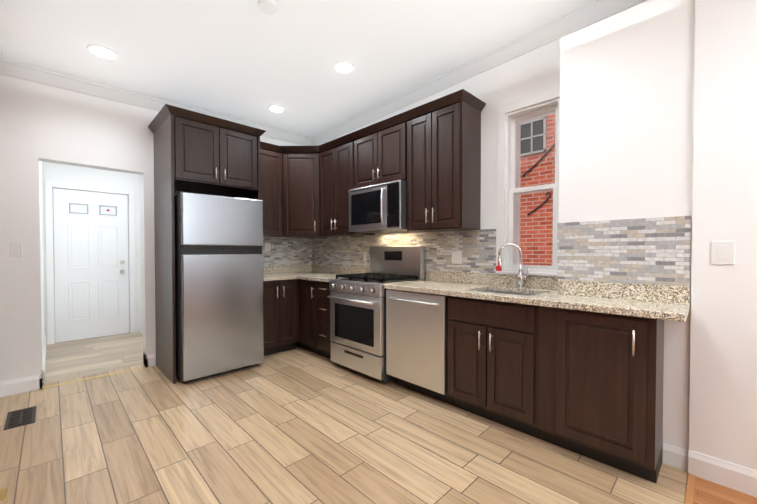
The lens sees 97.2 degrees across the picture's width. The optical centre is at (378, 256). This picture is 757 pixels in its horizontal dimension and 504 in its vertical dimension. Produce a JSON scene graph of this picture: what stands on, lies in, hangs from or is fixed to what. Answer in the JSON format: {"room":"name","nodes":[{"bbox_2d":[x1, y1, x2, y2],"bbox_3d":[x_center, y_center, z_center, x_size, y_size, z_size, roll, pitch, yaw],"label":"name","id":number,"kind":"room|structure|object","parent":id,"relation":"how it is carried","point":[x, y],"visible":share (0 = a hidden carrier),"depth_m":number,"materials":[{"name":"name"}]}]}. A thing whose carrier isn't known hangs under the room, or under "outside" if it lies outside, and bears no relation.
{"room":"kitchen","nodes":[
{"label":"kitchen","id":0,"kind":"room"},
{"bbox_2d":[39,161,46,366],"bbox_3d":[-3.777,-0.102,3.654,0.150,2.500,1.910,-1,1,-45],"label":"wall","id":1,"kind":"structure","parent":0,"point":[41,164],"depth_m":3.98,"materials":[{"name":"white paint"}]},
{"bbox_2d":[42,336,46,383],"bbox_3d":[-3.676,1.086,3.674,0.016,0.125,1.770,-1,1,-45],"label":"baseboard","id":2,"kind":"structure","parent":1,"relation":"attached to","point":[44,363],"depth_m":3.38,"materials":[{"name":"white wood"}]},
{"bbox_2d":[44,162,139,332],"bbox_3d":[-3.991,-0.118,4.685,0.990,2.500,0.140,-1,1,-45],"label":"wall","id":3,"kind":"structure","parent":0,"point":[54,172],"depth_m":4.72,"materials":[{"name":"white paint"}]},
{"bbox_2d":[44,181,135,344],"bbox_3d":[-3.945,0.076,4.623,0.945,2.115,0.018,-1,1,-45],"label":"door frame","id":4,"kind":"structure","parent":3,"relation":"attached to","point":[49,185],"depth_m":4.37,"materials":[{"name":"white wood"}]},
{"bbox_2d":[53,188,128,342],"bbox_3d":[-3.950,0.115,4.623,0.784,2.024,0.110,-1,1,-45],"label":"entry door","id":5,"kind":"structure","parent":3,"relation":"in","point":[91,264],"depth_m":4.61,"materials":[{"name":"white wood"}]},
{"bbox_2d":[138,174,142,324],"bbox_3d":[-2.953,-0.114,4.464,0.140,2.500,1.910,-1,1,-45],"label":"wall","id":6,"kind":"structure","parent":0,"point":[139,176],"depth_m":4.96,"materials":[{"name":"white paint"}]},
{"bbox_2d":[139,323,142,334],"bbox_3d":[-2.960,1.075,4.378,0.016,0.125,1.770,-1,1,-45],"label":"baseboard","id":7,"kind":"structure","parent":6,"relation":"attached to","point":[141,328],"depth_m":4.92,"materials":[{"name":"white wood"}]},
{"bbox_2d":[0,74,312,383],"bbox_3d":[-2.060,-0.341,3.901,3.210,2.970,0.140,-1,1,-45],"label":"wall","id":8,"kind":"structure","parent":0,"point":[44,123],"depth_m":2.91,"materials":[{"name":"white paint"}]},
{"bbox_2d":[10,242,22,255],"bbox_3d":[-3.059,-0.064,2.818,0.070,0.120,0.009,-1,1,-45],"label":"light switch","id":9,"kind":"object","parent":8,"relation":"attached to","point":[16,249],"visible":1,"depth_m":2.82,"materials":[{"name":"white plastic"}]},
{"bbox_2d":[0,353,155,396],"bbox_3d":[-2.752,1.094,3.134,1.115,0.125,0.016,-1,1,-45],"label":"baseboard","id":10,"kind":"structure","parent":8,"relation":"attached to","point":[18,386],"depth_m":2.85,"materials":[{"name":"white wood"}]},
{"bbox_2d":[0,59,313,145],"bbox_3d":[-2.031,-1.594,3.753,3.070,0.150,0.085,-1,1,-45],"label":"crown molding","id":11,"kind":"structure","parent":8,"relation":"attached to","point":[32,74],"depth_m":3.18,"materials":[{"name":"white wood"}]},
{"bbox_2d":[152,106,259,197],"bbox_3d":[-1.814,-1.033,3.542,0.792,0.635,0.698,-1,1,-45],"label":"upper cabinet","id":12,"kind":"object","parent":8,"relation":"attached to","point":[197,152],"depth_m":3.26,"materials":[{"name":"brown wood"}]},
{"bbox_2d":[236,141,282,236],"bbox_3d":[-1.476,-0.809,4.137,0.473,1.100,0.328,-1,1,-45],"label":"upper cabinet","id":13,"kind":"object","parent":8,"relation":"attached to","point":[271,155],"depth_m":4.07,"materials":[{"name":"brown wood"}]},
{"bbox_2d":[262,237,311,265],"bbox_3d":[-1.363,-0.073,4.484,1.104,0.383,0.009,-1,1,-45],"label":"backsplash","id":14,"kind":"structure","parent":8,"relation":"attached to","point":[289,251],"depth_m":4.59,"materials":[{"name":"tile"}]},
{"bbox_2d":[265,243,270,250],"bbox_3d":[-1.456,-0.128,4.382,0.080,0.110,0.005,-1,1,-45],"label":"electrical outlet","id":15,"kind":"object","parent":14,"relation":"attached to","point":[267,246],"visible":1,"depth_m":4.38,"materials":[{"name":"white plastic"}]},
{"bbox_2d":[277,146,331,237],"bbox_3d":[-0.967,-0.812,4.344,0.737,1.100,0.747,-1,1,-45],"label":"upper cabinet","id":16,"kind":"object","parent":8,"relation":"attached to","point":[301,191],"visible":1,"depth_m":4.18,"materials":[{"name":"brown wood"}]},
{"bbox_2d":[0,0,596,137],"bbox_3d":[0.481,-1.739,1.196,3.350,0.340,7.530,-1,1,-45],"label":"ceiling","id":17,"kind":"structure","parent":0,"point":[249,61],"depth_m":2.62,"materials":[{"name":"white paint"}]},
{"bbox_2d":[87,45,118,59],"bbox_3d":[-2.186,-1.622,2.653,0.199,0.013,0.199,1,1,36],"label":"recessed light","id":18,"kind":"object","parent":17,"relation":"in","point":[103,52],"depth_m":2.64,"materials":[{"name":"white"}]},
{"bbox_2d":[258,0,278,14],"bbox_3d":[-0.724,-1.649,2.193,0.130,0.034,0.130,-1,1,-45],"label":"smoke detector","id":19,"kind":"object","parent":17,"relation":"attached to","point":[269,7],"visible":1,"depth_m":2.18,"materials":[{"name":"white plastic"}]},
{"bbox_2d":[267,105,285,112],"bbox_3d":[-1.148,-1.664,3.755,0.199,0.013,0.199,1,1,36],"label":"recessed light","id":20,"kind":"object","parent":17,"relation":"in","point":[273,108],"depth_m":3.74,"materials":[{"name":"white"}]},
{"bbox_2d":[333,61,354,73],"bbox_3d":[-0.305,-1.681,2.967,0.199,0.013,0.199,0,1,21],"label":"recessed light","id":21,"kind":"object","parent":17,"relation":"in","point":[340,67],"depth_m":2.95,"materials":[{"name":"white"}]},
{"bbox_2d":[0,332,687,503],"bbox_3d":[-1.356,1.182,3.110,3.350,0.050,6.110,-1,1,-45],"label":"floor","id":22,"kind":"structure","parent":0,"point":[298,425],"depth_m":2.06,"materials":[{"name":"beige tile"}]},
{"bbox_2d":[0,487,8,501],"bbox_3d":[-1.885,1.178,1.629,0.100,0.004,0.120,-1,1,-45],"label":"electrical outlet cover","id":23,"kind":"object","parent":22,"relation":"on","point":[3,493],"visible":1,"depth_m":1.66,"materials":[{"name":"gold metal"}]},
{"bbox_2d":[3,406,36,429],"bbox_3d":[-2.596,1.164,2.423,0.150,0.008,0.350,-1,1,-45],"label":"floor vent","id":24,"kind":"object","parent":22,"relation":"in","point":[20,417],"visible":1,"depth_m":2.41,"materials":[{"name":"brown metal"}]},
{"bbox_2d":[42,366,145,387],"bbox_3d":[-2.699,1.153,3.212,0.760,0.008,0.020,-1,1,-45],"label":"threshold strip","id":25,"kind":"object","parent":22,"relation":"on","point":[92,377],"visible":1,"depth_m":3.18,"materials":[{"name":"gold metal"}]},
{"bbox_2d":[174,192,263,382],"bbox_3d":[-1.742,0.278,3.498,0.753,1.745,0.795,-1,1,-45],"label":"refrigerator","id":26,"kind":"object","parent":22,"relation":"on","point":[219,302],"visible":0.98,"depth_m":3.16,"materials":[{"name":"grey metal"}]},
{"bbox_2d":[264,279,298,355],"bbox_3d":[-1.348,0.704,4.073,0.533,0.875,0.634,-1,1,-45],"label":"base cabinet","id":27,"kind":"object","parent":22,"relation":"on","point":[281,315],"visible":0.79,"depth_m":3.90,"materials":[{"name":"black wood"}]},
{"bbox_2d":[263,265,294,280],"bbox_3d":[-1.378,0.196,4.035,0.450,0.138,0.634,-1,1,-45],"label":"countertop","id":28,"kind":"structure","parent":27,"relation":"on","point":[284,272],"depth_m":4.38,"materials":[{"name":"beige stone"}]},
{"bbox_2d":[296,279,303,347],"bbox_3d":[-0.900,0.699,4.397,0.601,0.876,0.800,-1,1,-45],"label":"base cabinet","id":29,"kind":"object","parent":22,"relation":"on","point":[301,282],"depth_m":4.04,"materials":[{"name":"black wood"}]},
{"bbox_2d":[304,280,311,351],"bbox_3d":[-0.572,0.705,4.063,0.601,0.876,0.240,-1,1,-45],"label":"base cabinet","id":30,"kind":"object","parent":22,"relation":"on","point":[307,283],"depth_m":3.91,"materials":[{"name":"black wood"}]},
{"bbox_2d":[312,281,330,358],"bbox_3d":[-0.399,0.707,3.887,0.601,0.876,0.387,-1,1,-45],"label":"base cabinet","id":31,"kind":"object","parent":22,"relation":"on","point":[321,342],"depth_m":3.71,"materials":[{"name":"black wood"}]},
{"bbox_2d":[295,265,368,281],"bbox_3d":[-0.743,0.194,4.184,0.663,0.138,1.311,-1,1,-45],"label":"countertop","id":32,"kind":"structure","parent":31,"relation":"on","point":[322,273],"depth_m":4.32,"materials":[{"name":"beige stone"}]},
{"bbox_2d":[327,246,424,383],"bbox_3d":[-0.044,0.520,3.415,0.697,1.265,0.756,-1,1,-45],"label":"gas range","id":33,"kind":"object","parent":22,"relation":"on","point":[358,321],"visible":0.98,"depth_m":3.25,"materials":[{"name":"grey metal"}]},
{"bbox_2d":[386,289,452,404],"bbox_3d":[0.471,0.726,2.938,0.637,0.868,0.621,-1,1,-45],"label":"dishwasher","id":34,"kind":"object","parent":22,"relation":"on","point":[416,339],"visible":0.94,"depth_m":2.72,"materials":[{"name":"grey metal"}]},
{"bbox_2d":[548,307,663,483],"bbox_3d":[1.333,0.738,1.954,0.353,0.876,0.480,-1,1,-45],"label":"base cabinet","id":35,"kind":"object","parent":22,"relation":"on","point":[588,384],"depth_m":1.81,"materials":[{"name":"black wood"}]},
{"bbox_2d":[384,270,689,321],"bbox_3d":[0.960,0.221,2.475,0.633,0.138,1.969,-1,1,-45],"label":"countertop","id":36,"kind":"structure","parent":35,"relation":"on","point":[666,302],"depth_m":2.13,"materials":[{"name":"beige stone"}]},
{"bbox_2d":[482,291,531,295],"bbox_3d":[0.955,0.378,2.502,0.388,0.176,0.498,-1,1,-45],"label":"undermount sink","id":37,"kind":"object","parent":36,"relation":"in","point":[508,293],"visible":0.02,"depth_m":2.68,"materials":[{"name":"silver metal"}]},
{"bbox_2d":[496,243,528,287],"bbox_3d":[1.075,0.067,2.654,0.144,0.362,0.224,-1,1,-45],"label":"gooseneck faucet","id":38,"kind":"object","parent":36,"relation":"on","point":[521,276],"visible":0.98,"depth_m":2.65,"materials":[{"name":"silver metal"}]},
{"bbox_2d":[313,0,648,276],"bbox_3d":[0.515,-0.336,3.587,0.300,2.970,4.200,-1,1,-45],"label":"wall","id":39,"kind":"structure","parent":0,"point":[531,73],"depth_m":2.88,"materials":[{"name":"white paint"}]},
{"bbox_2d":[319,133,374,236],"bbox_3d":[-0.373,-0.808,4.032,0.328,1.100,0.730,-1,1,-45],"label":"upper cabinet","id":40,"kind":"object","parent":39,"relation":"attached to","point":[334,157],"depth_m":3.93,"materials":[{"name":"brown wood"}]},
{"bbox_2d":[351,117,398,189],"bbox_3d":[0.107,-1.042,3.540,0.328,0.615,0.770,-1,1,-45],"label":"upper cabinet","id":41,"kind":"object","parent":39,"relation":"attached to","point":[375,149],"depth_m":3.44,"materials":[{"name":"brown wood"}]},
{"bbox_2d":[349,180,407,232],"bbox_3d":[0.062,-0.495,3.504,0.454,0.458,0.756,-1,1,-45],"label":"microwave","id":42,"kind":"object","parent":41,"relation":"attached to","point":[380,208],"visible":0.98,"depth_m":3.32,"materials":[{"name":"grey metal"}]},
{"bbox_2d":[399,89,482,231],"bbox_3d":[0.561,-0.793,3.082,0.328,1.100,0.656,-1,1,-45],"label":"upper cabinet","id":43,"kind":"object","parent":39,"relation":"attached to","point":[429,153],"depth_m":2.90,"materials":[{"name":"brown wood"}]},
{"bbox_2d":[310,0,645,145],"bbox_3d":[0.457,-1.664,3.351,0.085,0.191,3.975,-1,1,-45],"label":"crown molding","id":44,"kind":"structure","parent":39,"relation":"attached to","point":[589,14],"depth_m":2.81,"materials":[{"name":"white wood"}]},
{"bbox_2d":[312,216,690,285],"bbox_3d":[0.364,0.013,3.347,0.254,0.520,4.054,-1,1,-45],"label":"backsplash","id":45,"kind":"structure","parent":39,"relation":"attached to","point":[649,250],"depth_m":2.17,"materials":[{"name":"tile"}]},
{"bbox_2d":[363,252,366,260],"bbox_3d":[-0.159,-0.005,4.044,0.005,0.115,0.070,-1,1,-45],"label":"outlet","id":46,"kind":"object","parent":45,"relation":"attached to","point":[364,253],"depth_m":4.05,"materials":[{"name":"white plastic"}]},
{"bbox_2d":[452,252,461,263],"bbox_3d":[0.735,0.009,3.135,0.005,0.115,0.110,-1,1,-45],"label":"outlet","id":47,"kind":"object","parent":45,"relation":"attached to","point":[456,257],"depth_m":3.13,"materials":[{"name":"white plastic"}]},
{"bbox_2d":[495,87,559,275],"bbox_3d":[1.246,-0.561,2.689,0.150,1.412,0.560,-1,1,-45],"label":"window","id":48,"kind":"structure","parent":39,"relation":"in","point":[507,191],"depth_m":2.79,"materials":[{"name":"white wood"}]},
{"bbox_2d":[559,0,694,456],"bbox_3d":[1.559,-0.158,2.138,0.244,2.660,0.666,-1,1,-45],"label":"wall pier","id":49,"kind":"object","parent":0,"point":[626,109],"visible":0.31,"depth_m":1.98,"materials":[{"name":"white paint"}]},
{"bbox_2d":[662,443,687,471],"bbox_3d":[1.662,1.121,1.868,0.016,0.110,0.108,-1,1,-45],"label":"baseboard","id":50,"kind":"structure","parent":49,"relation":"attached to","point":[675,457],"depth_m":1.86,"materials":[{"name":"white wood"}]},
{"bbox_2d":[684,473,695,503],"bbox_3d":[0.745,1.215,0.870,2.925,0.054,0.030,-1,1,-45],"label":"threshold","id":51,"kind":"object","parent":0,"point":[689,492],"depth_m":1.68,"materials":[{"name":"brown wood"}]},
{"bbox_2d":[689,0,756,470],"bbox_3d":[3.012,-0.293,0.859,0.565,2.970,3.189,-1,1,-45],"label":"wall","id":52,"kind":"structure","parent":0,"point":[723,387],"depth_m":1.71,"materials":[{"name":"white paint"}]},
{"bbox_2d":[688,450,756,496],"bbox_3d":[2.804,1.133,0.678,0.016,0.125,3.190,-1,1,-45],"label":"baseboard","id":53,"kind":"structure","parent":52,"relation":"attached to","point":[739,478],"depth_m":1.72,"materials":[{"name":"white wood"}]},
{"bbox_2d":[711,241,734,263],"bbox_3d":[1.770,-0.021,1.716,0.010,0.120,0.085,-1,1,-45],"label":"light switch","id":54,"kind":"object","parent":52,"relation":"attached to","point":[722,252],"visible":1,"depth_m":1.71,"materials":[{"name":"white plastic"}]},
{"bbox_2d":[693,477,756,503],"bbox_3d":[1.870,1.236,-0.359,3.085,0.050,3.300,-1,1,-45],"label":"floor","id":55,"kind":"structure","parent":0,"point":[707,492],"depth_m":1.65,"materials":[{"name":"orange wood"}]},
{"bbox_3d":[-0.663,-0.281,0.093,0.140,2.970,7.530,-1,1,-45],"label":"brick wall","id":56,"kind":"structure","parent":0,"visible":0},
{"bbox_2d":[0,43,3,60],"bbox_3d":[-0.553,-1.599,0.121,0.085,0.270,7.165,-1,1,-45],"label":"crown molding","id":57,"kind":"structure","parent":56,"relation":"attached to","point":[1,56],"depth_m":2.62,"materials":[{"name":"white wood"}]},
{"label":"outside","id":58,"kind":"structure","parent":0,"visible":0},
{"bbox_2d":[520,114,554,265],"bbox_3d":[2.464,-2.635,5.762,0.200,8.500,9.000,-1,1,-45],"label":"brick wall","id":59,"kind":"structure","parent":58,"point":[542,180],"depth_m":5.48,"materials":[{"name":"red brick"}]},
{"bbox_2d":[520,117,554,214],"bbox_3d":[2.597,-1.476,5.479,0.031,1.569,0.597,-1,1,-45],"label":"fire escape","id":60,"kind":"object","parent":59,"relation":"attached to","point":[525,141],"depth_m":5.50,"materials":[{"name":"metal"},{"name":"glass"}]}
]}

